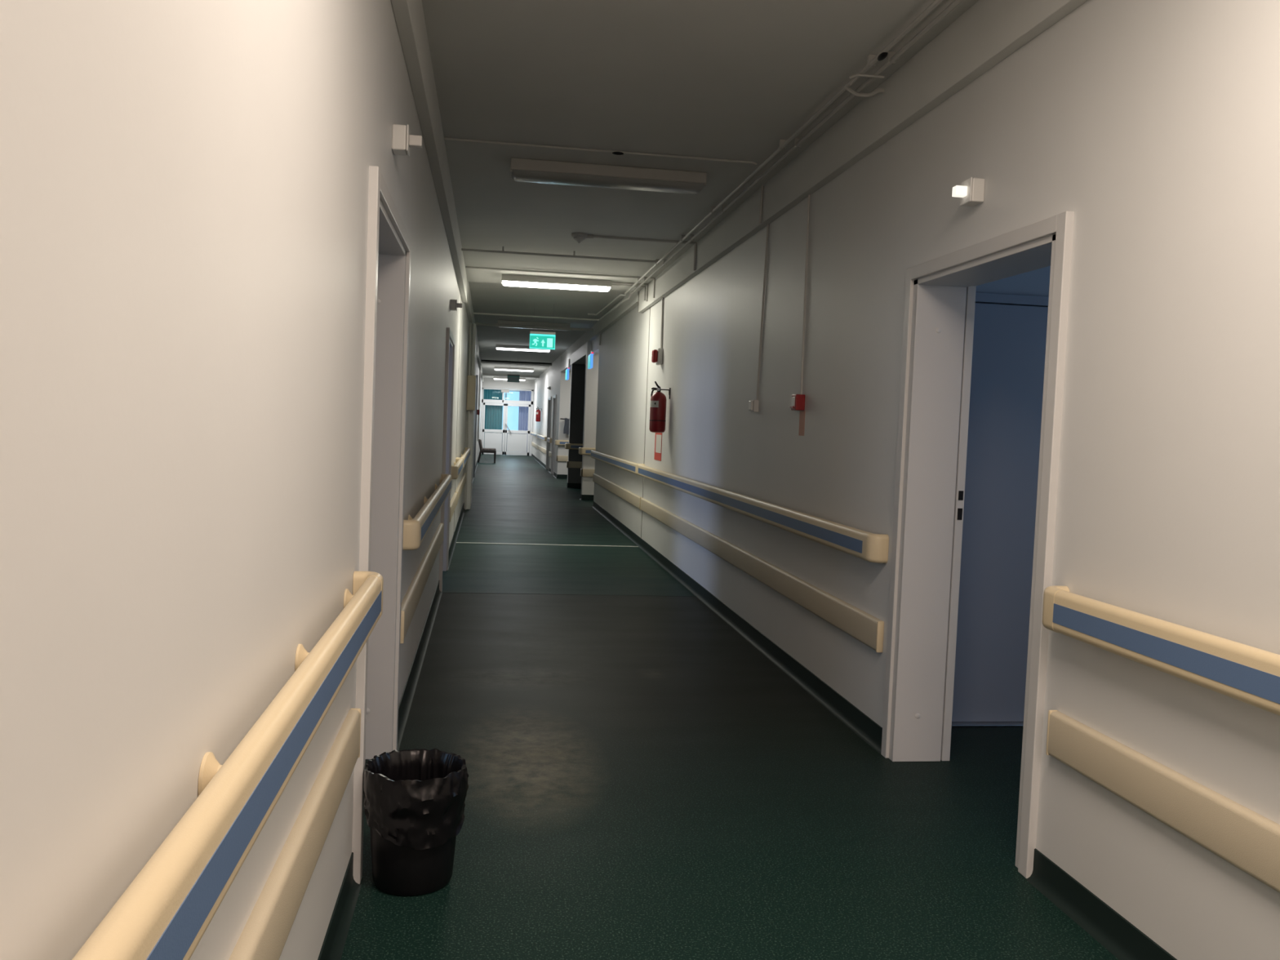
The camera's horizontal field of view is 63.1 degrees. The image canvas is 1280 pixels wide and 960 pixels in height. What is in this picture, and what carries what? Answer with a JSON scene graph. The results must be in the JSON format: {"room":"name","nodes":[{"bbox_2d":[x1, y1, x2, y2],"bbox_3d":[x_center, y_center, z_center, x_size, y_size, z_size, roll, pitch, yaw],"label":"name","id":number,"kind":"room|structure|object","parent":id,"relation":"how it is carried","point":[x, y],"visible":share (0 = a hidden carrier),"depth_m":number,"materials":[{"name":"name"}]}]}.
{"room":"hospital interior","nodes":[
{"label":"hospital interior","id":0,"kind":"room"},
{"bbox_2d":[0,0,481,959],"bbox_3d":[-3.178,-1.253,18.849,0.200,3.080,46.300,2,3,-8],"label":"wall","id":1,"kind":"structure","parent":0,"point":[184,184],"depth_m":1.24,"materials":[{"name":"paint"}]},
{"bbox_2d":[71,570,383,959],"bbox_3d":[-0.439,0.455,0.672,0.085,0.130,4.646,2,3,-8],"label":"handrail","id":2,"kind":"object","parent":1,"relation":"attached to","point":[166,911],"visible":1,"depth_m":1.23,"materials":[{"name":"beige plastic"}]},
{"bbox_2d":[228,708,360,959],"bbox_3d":[-0.481,0.847,0.683,0.031,0.142,4.590,2,3,-8],"label":"guard","id":3,"kind":"object","parent":1,"relation":"attached to","point":[264,935],"visible":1,"depth_m":2.04,"materials":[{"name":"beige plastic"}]},
{"bbox_2d":[351,165,411,884],"bbox_3d":[-1.019,0.112,3.655,0.276,2.115,1.260,2,3,-8],"label":"door frame","id":4,"kind":"structure","parent":1,"relation":"in","point":[388,241],"depth_m":4.17,"materials":[{"name":"white metal"}]},
{"bbox_2d":[317,454,479,959],"bbox_3d":[-3.109,0.243,18.845,0.030,0.100,46.100,2,3,-8],"label":"baseboard","id":5,"kind":"structure","parent":1,"relation":"attached to","point":[335,940],"depth_m":3.08,"materials":[{"name":"grey plastic"}]},
{"bbox_2d":[391,124,422,156],"bbox_3d":[-0.812,-1.186,3.639,0.100,0.090,0.088,2,3,-8],"label":"lamp","id":6,"kind":"object","parent":1,"relation":"attached to","point":[402,140],"visible":1,"depth_m":3.60,"materials":[{"name":"white plastic"}]},
{"bbox_2d":[400,523,444,643],"bbox_3d":[-1.294,0.519,6.331,0.031,0.142,3.820,2,3,-8],"label":"guard","id":7,"kind":"object","parent":1,"relation":"attached to","point":[410,602],"visible":0.77,"depth_m":5.44,"materials":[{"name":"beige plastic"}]},
{"bbox_2d":[402,474,452,550],"bbox_3d":[-1.251,0.127,6.314,0.085,0.130,3.826,2,3,-8],"label":"handrail","id":8,"kind":"object","parent":1,"relation":"attached to","point":[415,530],"visible":0.94,"depth_m":4.91,"materials":[{"name":"beige plastic"}]},
{"bbox_2d":[439,327,454,591],"bbox_3d":[-1.778,-0.195,8.927,0.276,2.115,1.270,2,3,-8],"label":"door","id":9,"kind":"structure","parent":1,"relation":"in","point":[450,340],"depth_m":9.44,"materials":[{"name":"white metal"}]},
{"bbox_2d":[449,492,457,522],"bbox_3d":[-1.921,0.266,10.689,0.031,0.142,1.960,2,3,-8],"label":"guard","id":10,"kind":"object","parent":1,"relation":"attached to","point":[453,503],"visible":0.73,"depth_m":10.47,"materials":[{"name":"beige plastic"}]},
{"bbox_2d":[449,299,462,311],"bbox_3d":[-1.566,-1.490,8.877,0.100,0.090,0.088,2,3,-8],"label":"lamp","id":11,"kind":"object","parent":1,"relation":"attached to","point":[454,304],"visible":1,"depth_m":8.84,"materials":[{"name":"white plastic"}]},
{"bbox_2d":[450,457,462,479],"bbox_3d":[-1.877,-0.126,10.667,0.085,0.130,1.956,2,3,-8],"label":"handrail","id":12,"kind":"object","parent":1,"relation":"attached to","point":[457,468],"visible":0.87,"depth_m":9.83,"materials":[{"name":"beige plastic"}]},
{"bbox_2d":[455,472,466,502],"bbox_3d":[-2.376,0.083,13.856,0.031,0.142,4.250,2,3,-8],"label":"guard","id":13,"kind":"object","parent":1,"relation":"attached to","point":[459,490],"visible":0.82,"depth_m":13.40,"materials":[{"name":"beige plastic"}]},
{"bbox_2d":[456,447,470,467],"bbox_3d":[-2.332,-0.309,13.829,0.085,0.130,4.216,2,3,-8],"label":"handrail","id":14,"kind":"object","parent":1,"relation":"attached to","point":[466,455],"visible":0.68,"depth_m":13.29,"materials":[{"name":"beige plastic"}]},
{"bbox_2d":[464,409,469,509],"bbox_3d":[-2.659,-0.308,16.024,0.022,1.530,0.022,3,3,14],"label":"riser pipe","id":15,"kind":"object","parent":1,"relation":"attached to","point":[468,410],"visible":0.77,"depth_m":16.02,"materials":[{"name":"grey"}]},
{"bbox_2d":[467,323,471,375],"bbox_3d":[-2.607,-2.000,15.933,0.022,0.800,0.022,3,3,14],"label":"riser pipe","id":16,"kind":"object","parent":1,"relation":"attached to","point":[469,323],"visible":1,"depth_m":15.92,"materials":[{"name":"grey"}]},
{"bbox_2d":[463,323,476,509],"bbox_3d":[-2.720,-1.012,16.703,0.104,2.860,1.300,2,3,-8],"label":"trim","id":17,"kind":"structure","parent":1,"relation":"attached to","point":[471,428],"depth_m":16.09,"materials":[{"name":"paint"}]},
{"bbox_2d":[466,375,475,410],"bbox_3d":[-2.587,-1.334,15.968,0.129,0.530,0.152,2,3,-8],"label":"upper cabinet","id":18,"kind":"object","parent":1,"relation":"attached to","point":[471,380],"visible":1,"depth_m":15.90,"materials":[{"name":"beige wood"}]},
{"bbox_2d":[471,323,474,375],"bbox_3d":[-2.563,-1.998,15.939,0.022,0.800,0.022,3,3,14],"label":"riser pipe","id":19,"kind":"object","parent":1,"relation":"attached to","point":[473,323],"visible":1,"depth_m":15.93,"materials":[{"name":"grey"}]},
{"bbox_2d":[472,374,478,479],"bbox_3d":[-3.699,-1.189,23.256,0.045,2.450,3.750,2,3,-8],"label":"door","id":20,"kind":"structure","parent":1,"relation":"in","point":[477,375],"depth_m":24.90,"materials":[{"name":"grey"}]},
{"bbox_2d":[477,368,480,441],"bbox_3d":[-4.724,-2.193,30.564,0.041,2.110,0.041,3,3,14],"label":"pipe","id":21,"kind":"object","parent":1,"relation":"attached to","point":[479,369],"visible":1,"depth_m":30.54,"materials":[{"name":"white plastic"}]},
{"bbox_2d":[481,377,533,390],"bbox_3d":[-5.283,-3.867,41.720,2.066,0.420,0.200,2,3,-8],"label":"wall","id":22,"kind":"structure","parent":0,"point":[487,382],"depth_m":41.62,"materials":[{"name":"paint"}]},
{"bbox_2d":[480,387,533,456],"bbox_3d":[-5.330,-2.322,41.704,2.066,2.655,0.176,2,3,-8],"label":"door","id":23,"kind":"structure","parent":22,"relation":"in","point":[517,440],"depth_m":41.74,"materials":[{"name":"white plastic"}]},
{"bbox_2d":[422,0,978,380],"bbox_3d":[-2.252,-2.940,20.959,2.535,0.300,50.400,2,3,-8],"label":"ceiling","id":24,"kind":"structure","parent":0,"point":[722,79],"depth_m":5.25,"materials":[{"name":"paint"}]},
{"bbox_2d":[391,0,467,302],"bbox_3d":[-0.881,-1.730,4.074,0.055,0.243,16.500,2,3,-8],"label":"beam","id":25,"kind":"structure","parent":24,"relation":"attached to","point":[409,15],"depth_m":4.80,"materials":[{"name":"paint"}]},
{"bbox_2d":[464,281,483,382],"bbox_3d":[-4.155,-3.143,26.846,0.055,0.220,29.600,2,3,-8],"label":"beam","id":26,"kind":"structure","parent":24,"relation":"attached to","point":[468,305],"depth_m":15.35,"materials":[{"name":"paint"}]},
{"bbox_2d":[493,376,525,381],"bbox_3d":[-4.990,-3.872,39.839,1.224,0.109,0.210,2,3,-8],"label":"ceiling light","id":27,"kind":"object","parent":24,"relation":"attached to","point":[494,377],"visible":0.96,"depth_m":39.71,"materials":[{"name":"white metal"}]},
{"bbox_2d":[493,378,524,381],"bbox_3d":[-4.992,-3.838,39.841,1.200,0.041,0.184,2,3,-8],"label":"diffuser","id":28,"kind":"object","parent":27,"relation":"attached to","point":[522,380],"depth_m":39.79,"materials":[{"name":"grey plastic"}]},
{"bbox_2d":[482,373,539,377],"bbox_3d":[-4.621,-3.747,37.345,2.011,0.090,0.350,2,3,-8],"label":"beam","id":29,"kind":"structure","parent":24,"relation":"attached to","point":[483,374],"depth_m":37.16,"materials":[{"name":"paint"}]},
{"bbox_2d":[506,374,519,382],"bbox_3d":[-3.355,-2.933,27.682,0.321,0.665,0.060,2,3,-8],"label":"exit sign","id":30,"kind":"object","parent":24,"relation":"hanging from","point":[511,378],"visible":1,"depth_m":27.68,"materials":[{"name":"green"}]},
{"bbox_2d":[493,366,533,372],"bbox_3d":[-3.910,-3.436,32.329,1.224,0.109,0.210,2,3,-8],"label":"ceiling light","id":31,"kind":"object","parent":24,"relation":"attached to","point":[496,368],"visible":1,"depth_m":32.24,"materials":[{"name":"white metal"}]},
{"bbox_2d":[494,368,533,372],"bbox_3d":[-3.911,-3.402,32.331,1.200,0.041,0.184,2,3,-8],"label":"diffuser","id":32,"kind":"object","parent":31,"relation":"attached to","point":[512,370],"depth_m":32.26,"materials":[{"name":"white plastic"}]},
{"bbox_2d":[480,360,551,366],"bbox_3d":[-3.539,-3.351,29.832,2.011,0.090,0.350,2,3,-8],"label":"beam","id":33,"kind":"structure","parent":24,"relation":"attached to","point":[491,362],"depth_m":29.68,"materials":[{"name":"paint"}]},
{"bbox_2d":[495,344,551,352],"bbox_3d":[-2.628,-2.959,23.434,1.224,0.109,0.210,2,3,-8],"label":"ceiling light","id":34,"kind":"object","parent":24,"relation":"attached to","point":[500,347],"visible":0.83,"depth_m":23.33,"materials":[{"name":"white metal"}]},
{"bbox_2d":[496,347,550,352],"bbox_3d":[-2.630,-2.925,23.435,1.200,0.041,0.184,2,3,-8],"label":"diffuser","id":35,"kind":"object","parent":34,"relation":"attached to","point":[499,348],"depth_m":23.36,"materials":[{"name":"white plastic"}]},
{"bbox_2d":[497,320,570,330],"bbox_3d":[-1.804,-2.626,17.702,1.224,0.109,0.210,2,3,-8],"label":"ceiling light","id":36,"kind":"object","parent":24,"relation":"attached to","point":[500,322],"visible":0.48,"depth_m":17.60,"materials":[{"name":"grey plastic"}]},
{"bbox_2d":[499,326,565,330],"bbox_3d":[-1.805,-2.592,17.704,1.200,0.041,0.184,2,3,-8],"label":"diffuser","id":37,"kind":"object","parent":36,"relation":"attached to","point":[500,326],"depth_m":17.70,"materials":[{"name":"grey"}]},
{"bbox_2d":[475,322,593,331],"bbox_3d":[-1.757,-2.555,17.410,1.955,0.048,0.048,2,3,-8],"label":"conduit","id":38,"kind":"object","parent":24,"relation":"attached to","point":[477,323],"visible":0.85,"depth_m":17.39,"materials":[{"name":"grey"}]},
{"bbox_2d":[529,303,555,349],"bbox_3d":[-1.383,-2.192,14.853,0.362,0.646,0.060,2,3,-8],"label":"exit sign","id":39,"kind":"object","parent":24,"relation":"hanging from","point":[538,340],"visible":1,"depth_m":14.85,"materials":[{"name":"green plastic"}]},
{"bbox_2d":[473,293,631,320],"bbox_3d":[-1.257,-2.320,13.776,1.911,0.058,3.016,2,3,-8],"label":"conduit","id":40,"kind":"object","parent":24,"relation":"attached to","point":[629,295],"visible":1,"depth_m":15.19,"materials":[{"name":"grey"}]},
{"bbox_2d":[501,274,612,292],"bbox_3d":[-0.932,-2.194,11.629,1.224,0.109,0.210,2,3,-8],"label":"ceiling light","id":41,"kind":"object","parent":24,"relation":"attached to","point":[509,280],"visible":1,"depth_m":11.54,"materials":[{"name":"white plastic"}]},
{"bbox_2d":[502,280,610,292],"bbox_3d":[-0.934,-2.160,11.631,1.200,0.041,0.184,2,3,-8],"label":"diffuser","id":42,"kind":"object","parent":41,"relation":"attached to","point":[566,285],"depth_m":11.56,"materials":[{"name":"beige plastic"}]},
{"bbox_2d":[461,246,655,262],"bbox_3d":[-0.746,-2.111,9.708,1.810,0.061,0.022,2,3,-8],"label":"conduit","id":43,"kind":"object","parent":24,"relation":"attached to","point":[462,249],"visible":1,"depth_m":9.70,"materials":[{"name":"grey"}]},
{"bbox_2d":[465,266,655,297],"bbox_3d":[-0.839,-2.106,11.091,2.025,0.217,0.018,2,3,-8],"label":"conduit","id":44,"kind":"object","parent":24,"relation":"attached to","point":[469,267],"visible":1,"depth_m":11.09,"materials":[{"name":"grey"}]},
{"bbox_2d":[571,232,593,243],"bbox_3d":[-0.489,-2.047,8.838,0.188,0.081,0.136,2,3,-8],"label":"smoke detector","id":45,"kind":"object","parent":24,"relation":"attached to","point":[579,237],"visible":1,"depth_m":8.80,"materials":[{"name":"grey plastic"}]},
{"bbox_2d":[560,290,638,363],"bbox_3d":[-0.981,-2.635,19.338,0.070,0.200,13.800,2,3,-8],"label":"beam","id":46,"kind":"structure","parent":24,"relation":"attached to","point":[600,326],"depth_m":15.87,"materials":[{"name":"paint"}]},
{"bbox_2d":[444,137,756,164],"bbox_3d":[-0.210,-1.914,6.072,1.835,0.022,0.015,2,3,-8],"label":"conduit","id":47,"kind":"object","parent":24,"relation":"attached to","point":[445,138],"visible":1,"depth_m":6.06,"materials":[{"name":"grey plastic"}]},
{"bbox_2d":[587,293,626,315],"bbox_3d":[-0.412,-2.313,13.810,0.128,0.059,2.840,2,3,-12],"label":"conduit","id":48,"kind":"object","parent":24,"relation":"attached to","point":[624,295],"visible":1,"depth_m":13.76,"materials":[{"name":"grey"}]},
{"bbox_2d":[509,157,706,194],"bbox_3d":[-0.200,-1.898,6.540,1.224,0.109,0.210,2,3,-8],"label":"ceiling light","id":49,"kind":"object","parent":24,"relation":"attached to","point":[522,170],"visible":1,"depth_m":6.46,"materials":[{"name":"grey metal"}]},
{"bbox_2d":[511,169,704,194],"bbox_3d":[-0.202,-1.864,6.542,1.200,0.041,0.184,2,3,-8],"label":"diffuser","id":50,"kind":"object","parent":49,"relation":"attached to","point":[588,178],"depth_m":6.47,"materials":[{"name":"grey plastic"}]},
{"bbox_2d":[611,284,645,300],"bbox_3d":[-0.280,-2.150,11.877,0.695,0.167,0.018,2,3,-8],"label":"conduit","id":51,"kind":"object","parent":24,"relation":"attached to","point":[644,286],"visible":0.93,"depth_m":11.89,"materials":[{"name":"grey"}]},
{"bbox_2d":[612,281,648,301],"bbox_3d":[-0.116,-2.121,11.720,0.416,0.198,0.022,2,3,-8],"label":"conduit","id":52,"kind":"object","parent":24,"relation":"attached to","point":[614,282],"visible":1,"depth_m":11.72,"materials":[{"name":"grey"}]},
{"bbox_2d":[593,235,697,271],"bbox_3d":[0.034,-1.944,8.919,0.916,0.246,0.022,2,3,-8],"label":"conduit","id":53,"kind":"object","parent":24,"relation":"attached to","point":[594,236],"visible":1,"depth_m":8.92,"materials":[{"name":"grey"}]},
{"bbox_2d":[624,0,943,293],"bbox_3d":[0.993,-1.764,4.291,0.032,0.048,16.400,2,3,-8],"label":"conduit","id":54,"kind":"object","parent":24,"relation":"attached to","point":[872,60],"visible":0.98,"depth_m":5.18,"materials":[{"name":"grey plastic"}]},
{"bbox_2d":[844,85,884,97],"bbox_3d":[1.009,-1.758,4.718,0.186,0.033,0.058,2,3,-8],"label":"conduit","id":55,"kind":"object","parent":54,"relation":"attached to","point":[850,90],"visible":1,"depth_m":4.72,"materials":[{"name":"grey plastic"}]},
{"bbox_2d":[848,73,884,85],"bbox_3d":[0.979,-1.733,4.500,0.148,0.033,0.059,3,3,16],"label":"cable tie","id":56,"kind":"object","parent":54,"relation":"attached to","point":[855,76],"visible":1,"depth_m":4.49,"materials":[{"name":"grey plastic"}]},
{"bbox_2d":[630,0,964,294],"bbox_3d":[1.058,-1.762,4.305,0.032,0.048,16.390,2,3,-8],"label":"conduit","id":57,"kind":"object","parent":24,"relation":"attached to","point":[891,57],"visible":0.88,"depth_m":5.11,"materials":[{"name":"grey plastic"}]},
{"bbox_2d":[638,0,1088,312],"bbox_3d":[1.178,-1.661,4.374,0.052,0.250,16.500,2,3,-8],"label":"beam","id":58,"kind":"structure","parent":24,"relation":"attached to","point":[988,32],"depth_m":4.65,"materials":[{"name":"paint"}]},
{"bbox_2d":[759,185,764,223],"bbox_3d":[0.792,-1.799,6.800,0.018,0.240,0.038,2,3,-8],"label":"conduit","id":59,"kind":"object","parent":58,"relation":"attached to","point":[762,186],"visible":1,"depth_m":6.79,"materials":[{"name":"grey plastic"}]},
{"bbox_2d":[340,453,1118,959],"bbox_3d":[-2.281,0.266,21.141,10.800,0.120,50.400,2,3,-8],"label":"floor","id":60,"kind":"structure","parent":0,"point":[645,782],"depth_m":4.00,"materials":[{"name":"green plastic"}]},
{"bbox_2d":[363,748,469,895],"bbox_3d":[-0.678,1.028,3.141,0.308,0.366,0.319,1,3,-21],"label":"waste bin","id":61,"kind":"object","parent":60,"relation":"on","point":[414,804],"visible":1,"depth_m":3.03,"materials":[{"name":"black plastic"}]},
{"bbox_2d":[477,439,496,462],"bbox_3d":[-4.970,-0.937,33.840,0.586,0.750,0.572,2,3,-8],"label":"chair","id":62,"kind":"object","parent":60,"relation":"on","point":[482,450],"visible":1,"depth_m":33.58,"materials":[{"name":"black wood"}]},
{"bbox_2d":[480,389,502,444],"bbox_3d":[-6.015,-2.418,41.922,0.935,2.730,0.040,2,3,-8],"label":"curtain","id":63,"kind":"object","parent":60,"relation":"on","point":[493,414],"visible":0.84,"depth_m":41.92,"materials":[{"name":"teal fabric"}]},
{"bbox_2d":[517,391,531,452],"bbox_3d":[-4.622,-2.381,42.256,0.610,2.730,0.040,2,3,-8],"label":"curtain","id":64,"kind":"object","parent":60,"relation":"on","point":[523,395],"visible":0.21,"depth_m":42.23,"materials":[{"name":"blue fabric"}]},
{"bbox_2d":[456,542,638,546],"bbox_3d":[-1.046,0.737,11.884,2.075,0.004,0.044,2,3,-8],"label":"trim","id":65,"kind":"structure","parent":60,"relation":"on","point":[456,542],"depth_m":11.87,"materials":[{"name":"grey metal"}]},
{"bbox_2d":[468,592,696,596],"bbox_3d":[-0.560,0.935,8.505,2.075,0.002,0.010,2,3,-8],"label":"trim","id":66,"kind":"structure","parent":60,"relation":"on","point":[468,593],"depth_m":8.51,"materials":[{"name":"grey plastic"}]},
{"bbox_2d":[531,0,1279,959],"bbox_3d":[-0.903,-1.181,19.181,0.269,3.080,46.300,2,3,-8],"label":"wall","id":67,"kind":"structure","parent":0,"point":[1156,123],"depth_m":3.10,"materials":[{"name":"paint"}]},
{"bbox_2d":[535,406,542,422],"bbox_3d":[-3.384,-2.204,34.813,0.196,0.512,0.180,2,3,-8],"label":"fire extinguisher","id":68,"kind":"object","parent":67,"relation":"attached to","point":[538,411],"visible":1,"depth_m":34.74,"materials":[{"name":"red metal"}]},
{"bbox_2d":[545,396,551,471],"bbox_3d":[-2.522,-1.337,30.171,0.276,2.115,1.400,2,3,-8],"label":"door","id":69,"kind":"structure","parent":67,"relation":"in","point":[549,399],"depth_m":30.74,"materials":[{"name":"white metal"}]},
{"bbox_2d":[453,291,650,538],"bbox_3d":[-1.028,-0.825,12.104,2.139,2.900,0.632,2,3,-8],"label":"trim","id":70,"kind":"structure","parent":67,"relation":"attached to","point":[638,291],"depth_m":11.92,"materials":[{"name":"grey"}]},
{"bbox_2d":[551,394,556,475],"bbox_3d":[-2.174,-1.196,27.750,0.276,2.115,1.000,2,3,-8],"label":"door","id":71,"kind":"structure","parent":67,"relation":"in","point":[554,396],"depth_m":28.11,"materials":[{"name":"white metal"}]},
{"bbox_2d":[555,455,568,461],"bbox_3d":[-1.780,-0.535,26.100,0.630,0.140,0.210,2,3,-8],"label":"guard","id":72,"kind":"object","parent":67,"relation":"attached to","point":[558,458],"visible":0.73,"depth_m":25.97,"materials":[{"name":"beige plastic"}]},
{"bbox_2d":[555,440,568,445],"bbox_3d":[-1.784,-0.928,26.052,0.676,0.128,0.258,2,3,-8],"label":"handrail","id":73,"kind":"object","parent":67,"relation":"attached to","point":[562,442],"visible":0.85,"depth_m":25.90,"materials":[{"name":"beige plastic"}]},
{"bbox_2d":[564,443,582,449],"bbox_3d":[-1.272,-0.721,22.495,0.676,0.128,0.258,2,3,-8],"label":"handrail","id":74,"kind":"object","parent":67,"relation":"attached to","point":[567,446],"visible":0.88,"depth_m":22.35,"materials":[{"name":"beige plastic"}]},
{"bbox_2d":[566,461,582,468],"bbox_3d":[-1.268,-0.329,22.542,0.630,0.140,0.210,2,3,-8],"label":"guard","id":75,"kind":"object","parent":67,"relation":"attached to","point":[569,464],"visible":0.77,"depth_m":22.42,"materials":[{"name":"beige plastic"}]},
{"bbox_2d":[578,447,595,454],"bbox_3d":[-0.774,-0.521,19.036,0.676,0.128,0.258,2,3,-8],"label":"handrail","id":76,"kind":"object","parent":67,"relation":"attached to","point":[582,451],"visible":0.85,"depth_m":18.88,"materials":[{"name":"beige plastic"}]},
{"bbox_2d":[580,468,595,476],"bbox_3d":[-0.770,-0.128,19.084,0.630,0.140,0.210,2,3,-8],"label":"guard","id":77,"kind":"object","parent":67,"relation":"attached to","point":[584,472],"visible":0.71,"depth_m":18.95,"materials":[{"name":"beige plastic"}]},
{"bbox_2d":[587,351,595,368],"bbox_3d":[-0.837,-2.087,18.080,0.095,0.300,0.430,2,3,-8],"label":"sign","id":78,"kind":"object","parent":67,"relation":"attached to","point":[590,357],"visible":1,"depth_m":17.89,"materials":[{"name":"teal plastic"}]},
{"bbox_2d":[590,449,644,475],"bbox_3d":[-0.396,-0.281,14.752,0.085,0.130,5.586,2,3,-8],"label":"handrail","id":79,"kind":"object","parent":67,"relation":"attached to","point":[629,466],"visible":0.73,"depth_m":13.88,"materials":[{"name":"beige plastic"}]},
{"bbox_2d":[592,473,642,509],"bbox_3d":[-0.382,0.114,14.762,0.031,0.142,5.530,2,3,-8],"label":"guard","id":80,"kind":"object","parent":67,"relation":"attached to","point":[628,496],"visible":0.9,"depth_m":13.96,"materials":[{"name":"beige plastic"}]},
{"bbox_2d":[651,347,663,364],"bbox_3d":[0.178,-1.298,10.950,0.110,0.170,0.140,2,3,-8],"label":"fire alarm","id":81,"kind":"object","parent":67,"relation":"attached to","point":[657,354],"visible":1,"depth_m":10.89,"materials":[{"name":"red plastic"}]},
{"bbox_2d":[653,432,662,461],"bbox_3d":[0.193,-0.389,11.015,0.006,0.360,0.440,2,3,-8],"label":"sign","id":82,"kind":"object","parent":67,"relation":"attached to","point":[658,438],"visible":0.82,"depth_m":10.99,"materials":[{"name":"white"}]},
{"bbox_2d":[648,381,671,432],"bbox_3d":[0.197,-0.728,10.398,0.196,0.512,0.180,2,3,-8],"label":"fire extinguisher","id":83,"kind":"object","parent":67,"relation":"attached to","point":[658,399],"visible":1,"depth_m":10.33,"materials":[{"name":"red metal"}]},
{"bbox_2d":[660,297,663,348],"bbox_3d":[0.233,-1.642,10.948,0.022,0.552,0.062,2,3,-8],"label":"conduit","id":84,"kind":"object","parent":67,"relation":"attached to","point":[662,307],"visible":1,"depth_m":10.94,"materials":[{"name":"grey plastic"}]},
{"bbox_2d":[748,400,759,412],"bbox_3d":[0.760,-0.496,6.982,0.052,0.080,0.090,2,3,-8],"label":"junction box","id":85,"kind":"object","parent":67,"relation":"attached to","point":[753,405],"visible":1,"depth_m":6.94,"materials":[{"name":"white plastic"}]},
{"bbox_2d":[640,497,884,652],"bbox_3d":[0.546,0.488,8.309,0.031,0.142,7.410,2,3,-8],"label":"guard","id":86,"kind":"object","parent":67,"relation":"attached to","point":[865,628],"visible":1,"depth_m":6.05,"materials":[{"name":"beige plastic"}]},
{"bbox_2d":[755,223,768,399],"bbox_3d":[0.811,-1.106,6.893,0.013,1.151,0.093,2,3,-8],"label":"conduit","id":87,"kind":"object","parent":67,"relation":"attached to","point":[767,227],"visible":1,"depth_m":6.89,"materials":[{"name":"grey plastic"}]},
{"bbox_2d":[637,464,888,563],"bbox_3d":[0.535,0.094,8.284,0.085,0.130,7.416,2,3,-8],"label":"handrail","id":88,"kind":"object","parent":67,"relation":"attached to","point":[869,547],"visible":1,"depth_m":5.86,"materials":[{"name":"beige plastic"}]},
{"bbox_2d":[789,394,804,410],"bbox_3d":[0.900,-0.444,5.963,0.066,0.090,0.090,2,3,-8],"label":"button","id":89,"kind":"object","parent":67,"relation":"attached to","point":[797,401],"visible":1,"depth_m":5.92,"materials":[{"name":"red plastic"}]},
{"bbox_2d":[798,410,804,435],"bbox_3d":[0.928,-0.325,5.969,0.003,0.142,0.100,2,3,-8],"label":"instruction sticker","id":90,"kind":"object","parent":67,"relation":"attached to","point":[802,417],"visible":1,"depth_m":5.97,"materials":[{"name":"beige"}]},
{"bbox_2d":[800,195,810,394],"bbox_3d":[0.946,-1.058,5.959,0.013,1.138,0.043,2,3,-8],"label":"conduit","id":91,"kind":"object","parent":67,"relation":"attached to","point":[809,196],"visible":0.92,"depth_m":5.95,"materials":[{"name":"grey"}]},
{"bbox_2d":[531,453,1177,959],"bbox_3d":[-0.468,0.327,19.230,1.299,0.100,46.100,2,3,-8],"label":"baseboard","id":92,"kind":"structure","parent":67,"relation":"attached to","point":[1125,941],"depth_m":4.71,"materials":[{"name":"grey plastic"}]},
{"bbox_2d":[951,177,984,206],"bbox_3d":[1.210,-1.067,3.856,0.100,0.090,0.088,2,3,-8],"label":"lamp","id":93,"kind":"object","parent":67,"relation":"attached to","point":[971,192],"visible":1,"depth_m":3.83,"materials":[{"name":"white plastic"}]},
{"bbox_2d":[880,210,1074,878],"bbox_3d":[1.325,0.190,3.918,0.276,2.115,1.255,2,3,-8],"label":"door frame","id":94,"kind":"structure","parent":67,"relation":"in","point":[939,316],"depth_m":4.42,"materials":[{"name":"white metal"}]},
{"bbox_2d":[1041,585,1279,715],"bbox_3d":[1.591,0.520,0.947,0.085,0.130,4.606,2,3,-8],"label":"handrail","id":95,"kind":"object","parent":67,"relation":"attached to","point":[1246,673],"visible":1,"depth_m":2.58,"materials":[{"name":"beige plastic"}]},
{"bbox_2d":[1045,710,1279,893],"bbox_3d":[1.601,0.914,0.977,0.031,0.142,4.570,2,3,-8],"label":"guard","id":96,"kind":"object","parent":67,"relation":"attached to","point":[1245,838],"visible":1,"depth_m":2.63,"materials":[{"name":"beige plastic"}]},
{"bbox_3d":[-1.846,-1.510,25.900,0.281,0.041,0.114,2,3,-8],"label":"towel rail","id":97,"kind":"object","parent":67,"relation":"attached to","visible":0},
{"bbox_2d":[563,417,569,434],"bbox_3d":[-1.763,-1.331,25.849,0.260,0.409,0.032,2,3,-8],"label":"towel","id":98,"kind":"object","parent":97,"relation":"hanging from","point":[566,430],"visible":0.52,"depth_m":25.84,"materials":[{"name":"grey fabric"}]},
{"bbox_2d":[975,266,1050,306],"bbox_3d":[3.020,-0.148,3.659,3.081,2.950,3.390,2,3,-8],"label":"wall","id":99,"kind":"structure","parent":0,"point":[1034,282],"depth_m":5.06,"materials":[{"name":"grey paint"}]},
{"bbox_2d":[951,292,1048,727],"bbox_3d":[1.967,0.161,5.094,1.250,2.100,0.090,2,3,-8],"label":"door","id":100,"kind":"structure","parent":99,"relation":"in","point":[1009,348],"depth_m":5.07,"materials":[{"name":"grey laminate"}]},
{"bbox_3d":[0.911,-1.268,22.017,4.131,3.100,9.000,2,3,-8],"label":"wall","id":101,"kind":"structure","parent":0,"visible":0},
{"bbox_2d":[567,364,585,483],"bbox_3d":[-1.060,-1.197,22.439,0.903,2.560,0.015,2,3,-8],"label":"door","id":102,"kind":"structure","parent":101,"relation":"attached to","point":[578,371],"depth_m":22.38,"materials":[{"name":"grey"}]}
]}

